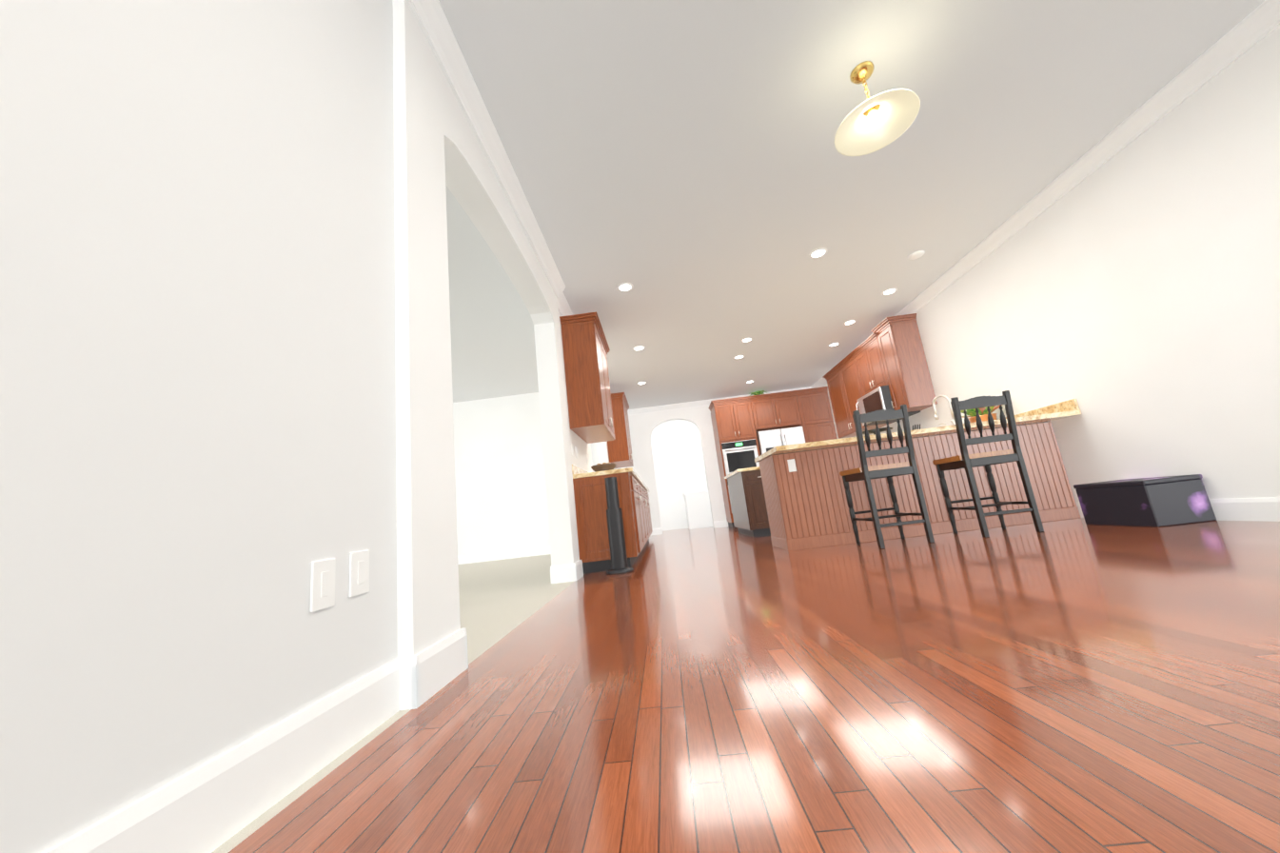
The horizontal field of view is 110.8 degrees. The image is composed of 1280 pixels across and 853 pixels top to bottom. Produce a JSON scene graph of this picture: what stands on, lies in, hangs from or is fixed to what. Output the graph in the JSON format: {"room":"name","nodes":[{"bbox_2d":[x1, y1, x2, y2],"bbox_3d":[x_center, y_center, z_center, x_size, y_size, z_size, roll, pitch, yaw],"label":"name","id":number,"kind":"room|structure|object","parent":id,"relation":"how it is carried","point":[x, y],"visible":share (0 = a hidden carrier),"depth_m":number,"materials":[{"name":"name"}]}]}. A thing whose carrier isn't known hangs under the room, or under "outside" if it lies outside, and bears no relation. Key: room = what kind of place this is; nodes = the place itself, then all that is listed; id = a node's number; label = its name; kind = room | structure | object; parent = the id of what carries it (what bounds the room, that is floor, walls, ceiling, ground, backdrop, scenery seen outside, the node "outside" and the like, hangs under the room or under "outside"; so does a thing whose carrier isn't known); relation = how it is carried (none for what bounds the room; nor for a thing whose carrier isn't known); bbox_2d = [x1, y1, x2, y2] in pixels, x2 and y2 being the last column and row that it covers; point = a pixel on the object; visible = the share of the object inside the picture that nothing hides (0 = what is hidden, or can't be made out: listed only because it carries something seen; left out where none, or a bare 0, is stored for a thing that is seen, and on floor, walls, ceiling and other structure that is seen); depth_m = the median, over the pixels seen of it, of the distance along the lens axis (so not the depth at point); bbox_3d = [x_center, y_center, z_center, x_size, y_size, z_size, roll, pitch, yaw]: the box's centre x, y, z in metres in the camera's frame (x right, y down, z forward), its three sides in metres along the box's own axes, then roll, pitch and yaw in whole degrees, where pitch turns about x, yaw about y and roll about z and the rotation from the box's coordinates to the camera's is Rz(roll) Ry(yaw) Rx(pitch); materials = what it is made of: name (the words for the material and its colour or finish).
{"room":"kitchen","nodes":[
{"label":"kitchen","id":0,"kind":"room"},
{"bbox_2d":[0,0,620,852],"bbox_3d":[-0.751,0.067,4.667,0.200,2.800,13.980,-7,-11,2],"label":"wall","id":1,"kind":"structure","parent":0,"point":[225,373],"depth_m":0.88,"materials":[{"name":"paint"}]},
{"bbox_2d":[41,650,422,852],"bbox_3d":[-0.936,0.561,0.160,0.016,0.140,3.026,-7,-11,2],"label":"baseboard","id":2,"kind":"structure","parent":1,"relation":"attached to","point":[213,804],"depth_m":0.80,"materials":[{"name":"white wood"}]},
{"bbox_2d":[550,559,582,583],"bbox_3d":[-0.637,1.579,5.479,0.016,0.140,3.726,-7,-11,2],"label":"baseboard","id":3,"kind":"structure","parent":1,"relation":"attached to","point":[558,573],"depth_m":3.65,"materials":[{"name":"white"}]},
{"bbox_2d":[571,464,587,472],"bbox_3d":[-0.529,0.840,6.474,0.025,0.100,4.580,-7,-11,2],"label":"backsplash","id":4,"kind":"structure","parent":1,"relation":"attached to","point":[575,468],"depth_m":4.42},
{"bbox_2d":[559,311,615,443],"bbox_3d":[-0.551,-0.492,5.073,0.397,1.200,1.120,-7,-11,2],"label":"upper cabinet","id":5,"kind":"object","parent":1,"relation":"attached to","point":[586,349],"visible":1,"depth_m":4.61,"materials":[{"name":"brown wood"}]},
{"bbox_2d":[607,392,633,468],"bbox_3d":[-0.374,0.108,8.211,0.397,1.200,1.140,-7,-11,2],"label":"upper cabinet","id":6,"kind":"object","parent":1,"relation":"attached to","point":[620,451],"visible":0.9,"depth_m":7.71,"materials":[{"name":"brown wood"}]},
{"bbox_2d":[407,0,1279,415],"bbox_3d":[1.333,-1.673,4.041,4.500,0.123,12.050,-7,-11,2],"label":"crown molding","id":7,"kind":"structure","parent":1,"relation":"attached to","point":[1252,29],"depth_m":2.93,"materials":[{"name":"white"}]},
{"bbox_2d":[211,553,573,852],"bbox_3d":[-2.874,1.859,4.953,4.870,0.100,12.980,-7,-11,2],"label":"floor carpet","id":8,"kind":"object","parent":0,"point":[500,600],"depth_m":2.88,"materials":[{"name":"beige carpet"}]},
{"bbox_2d":[452,392,600,555],"bbox_3d":[-2.925,0.922,7.705,4.540,2.800,0.140,-7,-11,2],"label":"wall","id":9,"kind":"structure","parent":0,"point":[501,504],"depth_m":7.62,"materials":[{"name":"paint"}]},
{"bbox_2d":[457,545,550,564],"bbox_3d":[-3.180,2.253,7.385,3.670,0.140,0.016,-7,-11,2],"label":"baseboard","id":10,"kind":"structure","parent":9,"relation":"attached to","point":[539,550],"depth_m":7.35,"materials":[{"name":"white"}]},
{"bbox_2d":[590,442,596,472],"bbox_3d":[-1.088,1.016,9.266,1.020,2.800,1.160,-7,-11,2],"label":"wall","id":11,"kind":"structure","parent":0,"point":[593,454],"depth_m":8.75,"materials":[{"name":"paint"}]},
{"bbox_2d":[620,405,728,528],"bbox_3d":[1.891,0.765,9.758,4.640,2.800,0.140,-7,-11,2],"label":"wall","id":12,"kind":"structure","parent":0,"point":[641,427],"depth_m":9.80,"materials":[{"name":"paint"}]},
{"bbox_2d":[649,528,662,535],"bbox_3d":[0.104,2.286,9.488,0.740,0.140,0.016,-7,-11,2],"label":"baseboard","id":13,"kind":"structure","parent":12,"relation":"attached to","point":[656,531],"depth_m":9.47,"materials":[{"name":"white wood"}]},
{"bbox_2d":[713,520,726,528],"bbox_3d":[1.711,2.087,9.436,0.260,0.140,0.016,-7,-11,2],"label":"baseboard","id":14,"kind":"structure","parent":12,"relation":"attached to","point":[718,523],"depth_m":9.43,"materials":[{"name":"white"}]},
{"bbox_2d":[650,419,708,530],"bbox_3d":[-0.409,1.370,11.454,9.460,2.800,0.140,-7,-11,2],"label":"wall","id":15,"kind":"structure","parent":0,"point":[679,459],"depth_m":11.36,"materials":[{"name":"paint"}]},
{"bbox_2d":[696,427,707,484],"bbox_3d":[1.688,0.950,10.570,0.140,2.800,1.500,-7,-11,2],"label":"wall","id":16,"kind":"structure","parent":0,"point":[701,453],"depth_m":11.35,"materials":[{"name":"paint"}]},
{"bbox_2d":[228,517,1279,852],"bbox_3d":[1.790,1.186,4.309,4.590,0.100,13.980,-7,-11,2],"label":"floor","id":17,"kind":"structure","parent":0,"point":[1072,685],"depth_m":0.99,"materials":[{"name":"brown wood"}]},
{"bbox_2d":[572,468,644,573],"bbox_3d":[-0.299,0.984,4.593,0.567,0.880,0.950,-7,-11,2],"label":"base cabinet","id":18,"kind":"object","parent":17,"relation":"on","point":[591,506],"depth_m":4.15,"materials":[{"name":"brown wood"}]},
{"bbox_2d":[571,468,647,487],"bbox_3d":[-0.238,0.873,6.451,0.595,0.040,4.580,-7,-11,2],"label":"countertop","id":19,"kind":"structure","parent":18,"relation":"on","point":[620,469],"depth_m":4.21,"materials":[{"name":"beige stone"}]},
{"bbox_2d":[590,462,616,472],"bbox_3d":[-0.362,0.418,4.445,0.260,0.099,0.260,-7,-11,2],"label":"bowl","id":20,"kind":"object","parent":19,"relation":"on","point":[603,466],"visible":0.88,"depth_m":4.36,"materials":[{"name":"brown"}]},
{"bbox_2d":[604,476,633,574],"bbox_3d":[-0.221,0.874,3.952,0.250,0.830,0.250,-7,-11,2],"label":"tower fan","id":21,"kind":"object","parent":17,"relation":"on","point":[617,540],"visible":1,"depth_m":3.89,"materials":[{"name":"black plastic"}]},
{"bbox_2d":[636,479,648,545],"bbox_3d":[-0.253,1.142,5.417,0.567,0.880,0.730,-7,-11,2],"label":"base cabinet","id":22,"kind":"object","parent":17,"relation":"on","point":[638,481],"depth_m":5.68,"materials":[{"name":"brown wood"}]},
{"bbox_2d":[640,483,648,529],"bbox_3d":[-0.212,1.280,6.138,0.567,0.880,0.740,-7,-11,2],"label":"base cabinet","id":23,"kind":"object","parent":17,"relation":"on","point":[641,484],"depth_m":6.41,"materials":[{"name":"brown wood"}]},
{"bbox_2d":[644,494,651,538],"bbox_3d":[-0.174,1.411,6.824,0.567,0.880,0.660,-7,-11,2],"label":"base cabinet","id":24,"kind":"object","parent":17,"relation":"on","point":[645,496],"depth_m":7.12,"materials":[{"name":"brown wood"}]},
{"bbox_2d":[644,487,651,525],"bbox_3d":[-0.137,1.537,7.481,0.567,0.880,0.680,-7,-11,2],"label":"base cabinet","id":25,"kind":"object","parent":17,"relation":"on","point":[645,488],"depth_m":7.63,"materials":[{"name":"brown wood"}]},
{"bbox_2d":[682,490,713,529],"bbox_3d":[1.410,1.994,10.600,0.650,0.840,0.760,-7,-11,2],"label":"bathroom vanity","id":26,"kind":"object","parent":17,"relation":"on","point":[698,509],"visible":0.77,"depth_m":10.26,"materials":[{"name":"white"}]},
{"bbox_2d":[708,395,760,527],"bbox_3d":[2.076,0.756,9.300,0.760,2.600,0.731,-7,-11,2],"label":"tall cabinet","id":27,"kind":"object","parent":17,"relation":"on","point":[738,423],"depth_m":9.08,"materials":[{"name":"brown wood"}]},
{"bbox_2d":[727,466,770,537],"bbox_3d":[1.961,1.108,6.557,1.002,0.880,1.402,-7,-11,2],"label":"kitchen island","id":28,"kind":"object","parent":17,"relation":"on","point":[748,504],"depth_m":5.97,"materials":[{"name":"brown wood"}]},
{"bbox_2d":[723,466,757,477],"bbox_3d":[1.884,0.668,6.672,1.050,0.040,1.450,-7,-11,2],"label":"island countertop","id":29,"kind":"structure","parent":28,"relation":"on","point":[749,468],"depth_m":5.98,"materials":[{"name":"beige stone"}]},
{"bbox_2d":[749,390,807,447],"bbox_3d":[2.924,0.651,9.272,0.950,2.600,0.731,-7,-11,2],"label":"tall cabinet","id":30,"kind":"object","parent":17,"relation":"on","point":[780,409],"depth_m":9.11,"materials":[{"name":"brown wood"}]},
{"bbox_2d":[748,390,767,395],"bbox_3d":[2.512,-0.655,9.539,0.540,0.141,0.504,-7,-11,2],"label":"potted plant","id":31,"kind":"object","parent":30,"relation":"on","point":[759,392],"visible":0.6,"depth_m":9.48,"materials":[{"name":"green plant"}]},
{"bbox_2d":[756,425,805,454],"bbox_3d":[2.963,1.001,9.122,0.902,1.850,0.861,-7,-11,2],"label":"fridge","id":32,"kind":"object","parent":17,"relation":"on","point":[769,440],"visible":0.25,"depth_m":8.90,"materials":[{"name":"silver metal"}]},
{"bbox_2d":[758,444,865,551],"bbox_3d":[1.642,0.695,4.372,0.672,0.915,0.622,-7,-11,2],"label":"base cabinet","id":33,"kind":"object","parent":17,"relation":"on","point":[807,507],"depth_m":4.08,"materials":[{"name":"brown wood"}]},
{"bbox_2d":[754,410,1081,463],"bbox_3d":[2.603,0.431,5.897,2.604,0.040,4.220,-7,-11,2],"label":"countertop","id":34,"kind":"structure","parent":33,"relation":"on","point":[947,434],"depth_m":4.03,"materials":[{"name":"beige stone"}]},
{"bbox_2d":[862,427,892,434],"bbox_3d":[2.380,0.092,4.435,0.310,0.105,0.310,-7,-11,2],"label":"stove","id":35,"kind":"object","parent":34,"relation":"on","point":[881,429],"visible":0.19,"depth_m":4.37,"materials":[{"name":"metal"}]},
{"bbox_2d":[932,394,955,424],"bbox_3d":[3.320,-0.131,4.778,0.128,0.457,0.268,-7,-11,2],"label":"faucet","id":36,"kind":"object","parent":34,"relation":"on","point":[953,421],"visible":0.79,"depth_m":4.80,"materials":[{"name":"silver metal"}]},
{"bbox_2d":[960,405,999,422],"bbox_3d":[3.632,-0.100,4.693,0.514,0.293,0.453,-7,-11,2],"label":"potted plant","id":37,"kind":"object","parent":34,"relation":"on","point":[982,413],"visible":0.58,"depth_m":4.64,"materials":[{"name":"green plant"}]},
{"bbox_2d":[795,386,837,442],"bbox_3d":[3.715,0.553,9.247,0.645,2.600,0.731,-7,-11,2],"label":"tall cabinet","id":38,"kind":"object","parent":17,"relation":"on","point":[815,405],"depth_m":9.05,"materials":[{"name":"brown wood"}]},
{"bbox_2d":[849,463,865,517],"bbox_3d":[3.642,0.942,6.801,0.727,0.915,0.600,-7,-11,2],"label":"base cabinet","id":39,"kind":"object","parent":17,"relation":"on","point":[856,487],"depth_m":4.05,"materials":[{"name":"brown wood"}]},
{"bbox_2d":[853,456,887,524],"bbox_3d":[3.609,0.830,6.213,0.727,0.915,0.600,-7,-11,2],"label":"base cabinet","id":40,"kind":"object","parent":17,"relation":"on","point":[879,504],"depth_m":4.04,"materials":[{"name":"brown wood"}]},
{"bbox_2d":[839,404,934,548],"bbox_3d":[2.026,0.428,3.740,0.467,1.104,0.526,-7,-11,2],"label":"stool","id":41,"kind":"object","parent":17,"relation":"on","point":[865,472],"visible":1,"depth_m":3.58,"materials":[{"name":"black paint"}]},
{"bbox_2d":[872,444,975,524],"bbox_3d":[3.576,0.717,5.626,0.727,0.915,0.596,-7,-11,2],"label":"base cabinet","id":42,"kind":"object","parent":17,"relation":"on","point":[956,481],"depth_m":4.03,"materials":[{"name":"brown wood"}]},
{"bbox_2d":[932,390,1043,537],"bbox_3d":[2.806,0.320,3.654,0.474,1.104,0.531,-7,-11,2],"label":"stool","id":43,"kind":"object","parent":17,"relation":"on","point":[966,461],"visible":1,"depth_m":3.50,"materials":[{"name":"black paint"}]},
{"bbox_2d":[1073,473,1216,527],"bbox_3d":[3.636,0.544,3.217,0.390,0.310,0.530,-7,-11,2],"label":"box","id":44,"kind":"object","parent":17,"relation":"on","point":[1164,501],"visible":0.96,"depth_m":3.00,"materials":[{"name":"black plastic"}]},
{"bbox_2d":[438,0,1264,409],"bbox_3d":[-0.956,-1.342,4.948,9.460,0.100,13.980,-7,-11,2],"label":"ceiling","id":45,"kind":"structure","parent":0,"point":[696,177],"depth_m":3.09,"materials":[{"name":"white paint"}]},
{"bbox_2d":[616,282,633,292],"bbox_3d":[-0.154,-1.449,4.607,0.174,0.006,0.174,-5,-11,-7],"label":"recessed light","id":46,"kind":"object","parent":45,"relation":"in","point":[625,286],"depth_m":4.60,"materials":[{"name":"white"}]},
{"bbox_2d":[632,345,644,350],"bbox_3d":[-0.016,-1.121,6.341,0.174,0.006,0.174,-5,-11,-7],"label":"recessed light","id":47,"kind":"object","parent":45,"relation":"in","point":[640,347],"depth_m":6.33,"materials":[{"name":"white"}]},
{"bbox_2d":[733,354,744,358],"bbox_3d":[1.624,-1.135,7.241,0.174,0.006,0.174,-2,-12,-25],"label":"recessed light","id":48,"kind":"object","parent":45,"relation":"in","point":[738,356],"depth_m":7.23,"materials":[{"name":"white glass"}]},
{"bbox_2d":[740,337,752,342],"bbox_3d":[1.574,-1.273,6.515,0.174,0.006,0.174,-5,-11,-7],"label":"recessed light","id":49,"kind":"object","parent":45,"relation":"in","point":[745,340],"depth_m":6.51,"materials":[{"name":"white"}]},
{"bbox_2d":[808,248,827,258],"bbox_3d":[1.772,-1.718,4.387,0.174,0.006,0.174,-5,-11,-7],"label":"recessed light","id":50,"kind":"object","parent":45,"relation":"in","point":[814,254],"depth_m":4.38,"materials":[{"name":"white"}]},
{"bbox_2d":[827,342,839,346],"bbox_3d":[3.151,-1.328,7.171,0.174,0.006,0.174,-2,-12,-25],"label":"recessed light","id":51,"kind":"object","parent":45,"relation":"in","point":[834,344],"depth_m":7.16,"materials":[{"name":"white"}]},
{"bbox_2d":[843,319,856,325],"bbox_3d":[2.993,-1.481,6.302,0.174,0.006,0.174,4,-15,-42],"label":"recessed light","id":52,"kind":"object","parent":45,"relation":"in","point":[850,322],"depth_m":6.30,"materials":[{"name":"white glass"}]},
{"bbox_2d":[834,60,920,156],"bbox_3d":[1.290,-1.851,2.492,0.428,0.366,0.428,-7,-11,2],"label":"pendant light","id":53,"kind":"object","parent":45,"relation":"hanging from","point":[875,123],"visible":1,"depth_m":2.49,"materials":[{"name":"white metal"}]},
{"bbox_2d":[881,287,897,295],"bbox_3d":[3.074,-1.660,5.445,0.174,0.006,0.174,-5,-11,-7],"label":"recessed light","id":54,"kind":"object","parent":45,"relation":"in","point":[891,290],"depth_m":5.43,"materials":[{"name":"white"}]},
{"bbox_2d":[907,250,925,259],"bbox_3d":[2.900,-1.792,4.633,0.154,0.022,0.154,-5,-11,-7],"label":"recessed light","id":55,"kind":"object","parent":45,"relation":"in","point":[916,254],"depth_m":4.61,"materials":[{"name":"white glass"}]},
{"bbox_2d":[823,25,1279,517],"bbox_3d":[3.786,-0.654,3.708,0.140,2.800,12.330,-7,-11,2],"label":"wall","id":56,"kind":"structure","parent":0,"point":[1128,297],"depth_m":3.14,"materials":[{"name":"paint"}]},
{"bbox_2d":[826,355,891,438],"bbox_3d":[3.681,-0.467,7.517,0.351,1.130,1.250,-7,-11,2],"label":"upper cabinet","id":57,"kind":"object","parent":56,"relation":"attached to","point":[841,377],"depth_m":7.53,"materials":[{"name":"brown wood"}]},
{"bbox_2d":[850,332,888,395],"bbox_3d":[3.574,-0.900,6.576,0.397,0.765,0.850,-7,-11,2],"label":"upper cabinet","id":58,"kind":"object","parent":56,"relation":"attached to","point":[866,353],"visible":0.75,"depth_m":6.54,"materials":[{"name":"brown wood"}]},
{"bbox_2d":[855,385,920,426],"bbox_3d":[3.583,-0.306,6.462,0.518,0.430,0.750,-7,-11,2],"label":"microwave","id":59,"kind":"object","parent":58,"relation":"attached to","point":[878,398],"visible":0.5,"depth_m":6.30,"materials":[{"name":"silver metal"}]},
{"bbox_2d":[870,313,937,412],"bbox_3d":[3.562,-0.835,5.981,0.397,1.240,0.465,-7,-11,2],"label":"upper cabinet","id":60,"kind":"object","parent":56,"relation":"attached to","point":[909,380],"visible":0.9,"depth_m":5.84,"materials":[{"name":"brown wood"}]},
{"bbox_2d":[1014,398,1080,417],"bbox_3d":[3.874,0.205,5.869,0.025,0.100,4.220,-7,-11,2],"label":"backsplash","id":61,"kind":"structure","parent":56,"relation":"attached to","point":[1071,404],"depth_m":3.97,"materials":[{"name":"beige stone"}]},
{"bbox_2d":[1077,497,1279,521],"bbox_3d":[3.707,0.129,0.723,0.016,0.140,6.480,-7,-11,2],"label":"baseboard","id":62,"kind":"structure","parent":56,"relation":"attached to","point":[1266,509],"depth_m":2.78,"materials":[{"name":"white"}]},
{"bbox_3d":[-5.382,0.749,5.378,0.140,2.800,12.840,-7,-11,2],"label":"wall","id":63,"kind":"structure","parent":0,"visible":0},
{"bbox_2d":[309,557,335,611],"bbox_3d":[-0.773,0.385,1.079,0.009,0.115,0.075,-7,-11,2],"label":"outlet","id":64,"kind":"object","parent":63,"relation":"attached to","point":[323,585],"depth_m":1.07,"materials":[{"name":"white plastic"}]},
{"bbox_2d":[348,550,369,596],"bbox_3d":[-0.767,0.400,1.208,0.009,0.115,0.075,-7,-11,2],"label":"outlet","id":65,"kind":"object","parent":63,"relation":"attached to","point":[359,561],"depth_m":1.20,"materials":[{"name":"white plastic"}]},
{"bbox_2d":[574,446,578,458],"bbox_3d":[-0.668,0.278,4.693,0.009,0.115,0.120,-7,-11,2],"label":"outlet","id":66,"kind":"object","parent":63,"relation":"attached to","point":[577,451],"depth_m":4.67,"materials":[{"name":"white plastic"}]}
]}

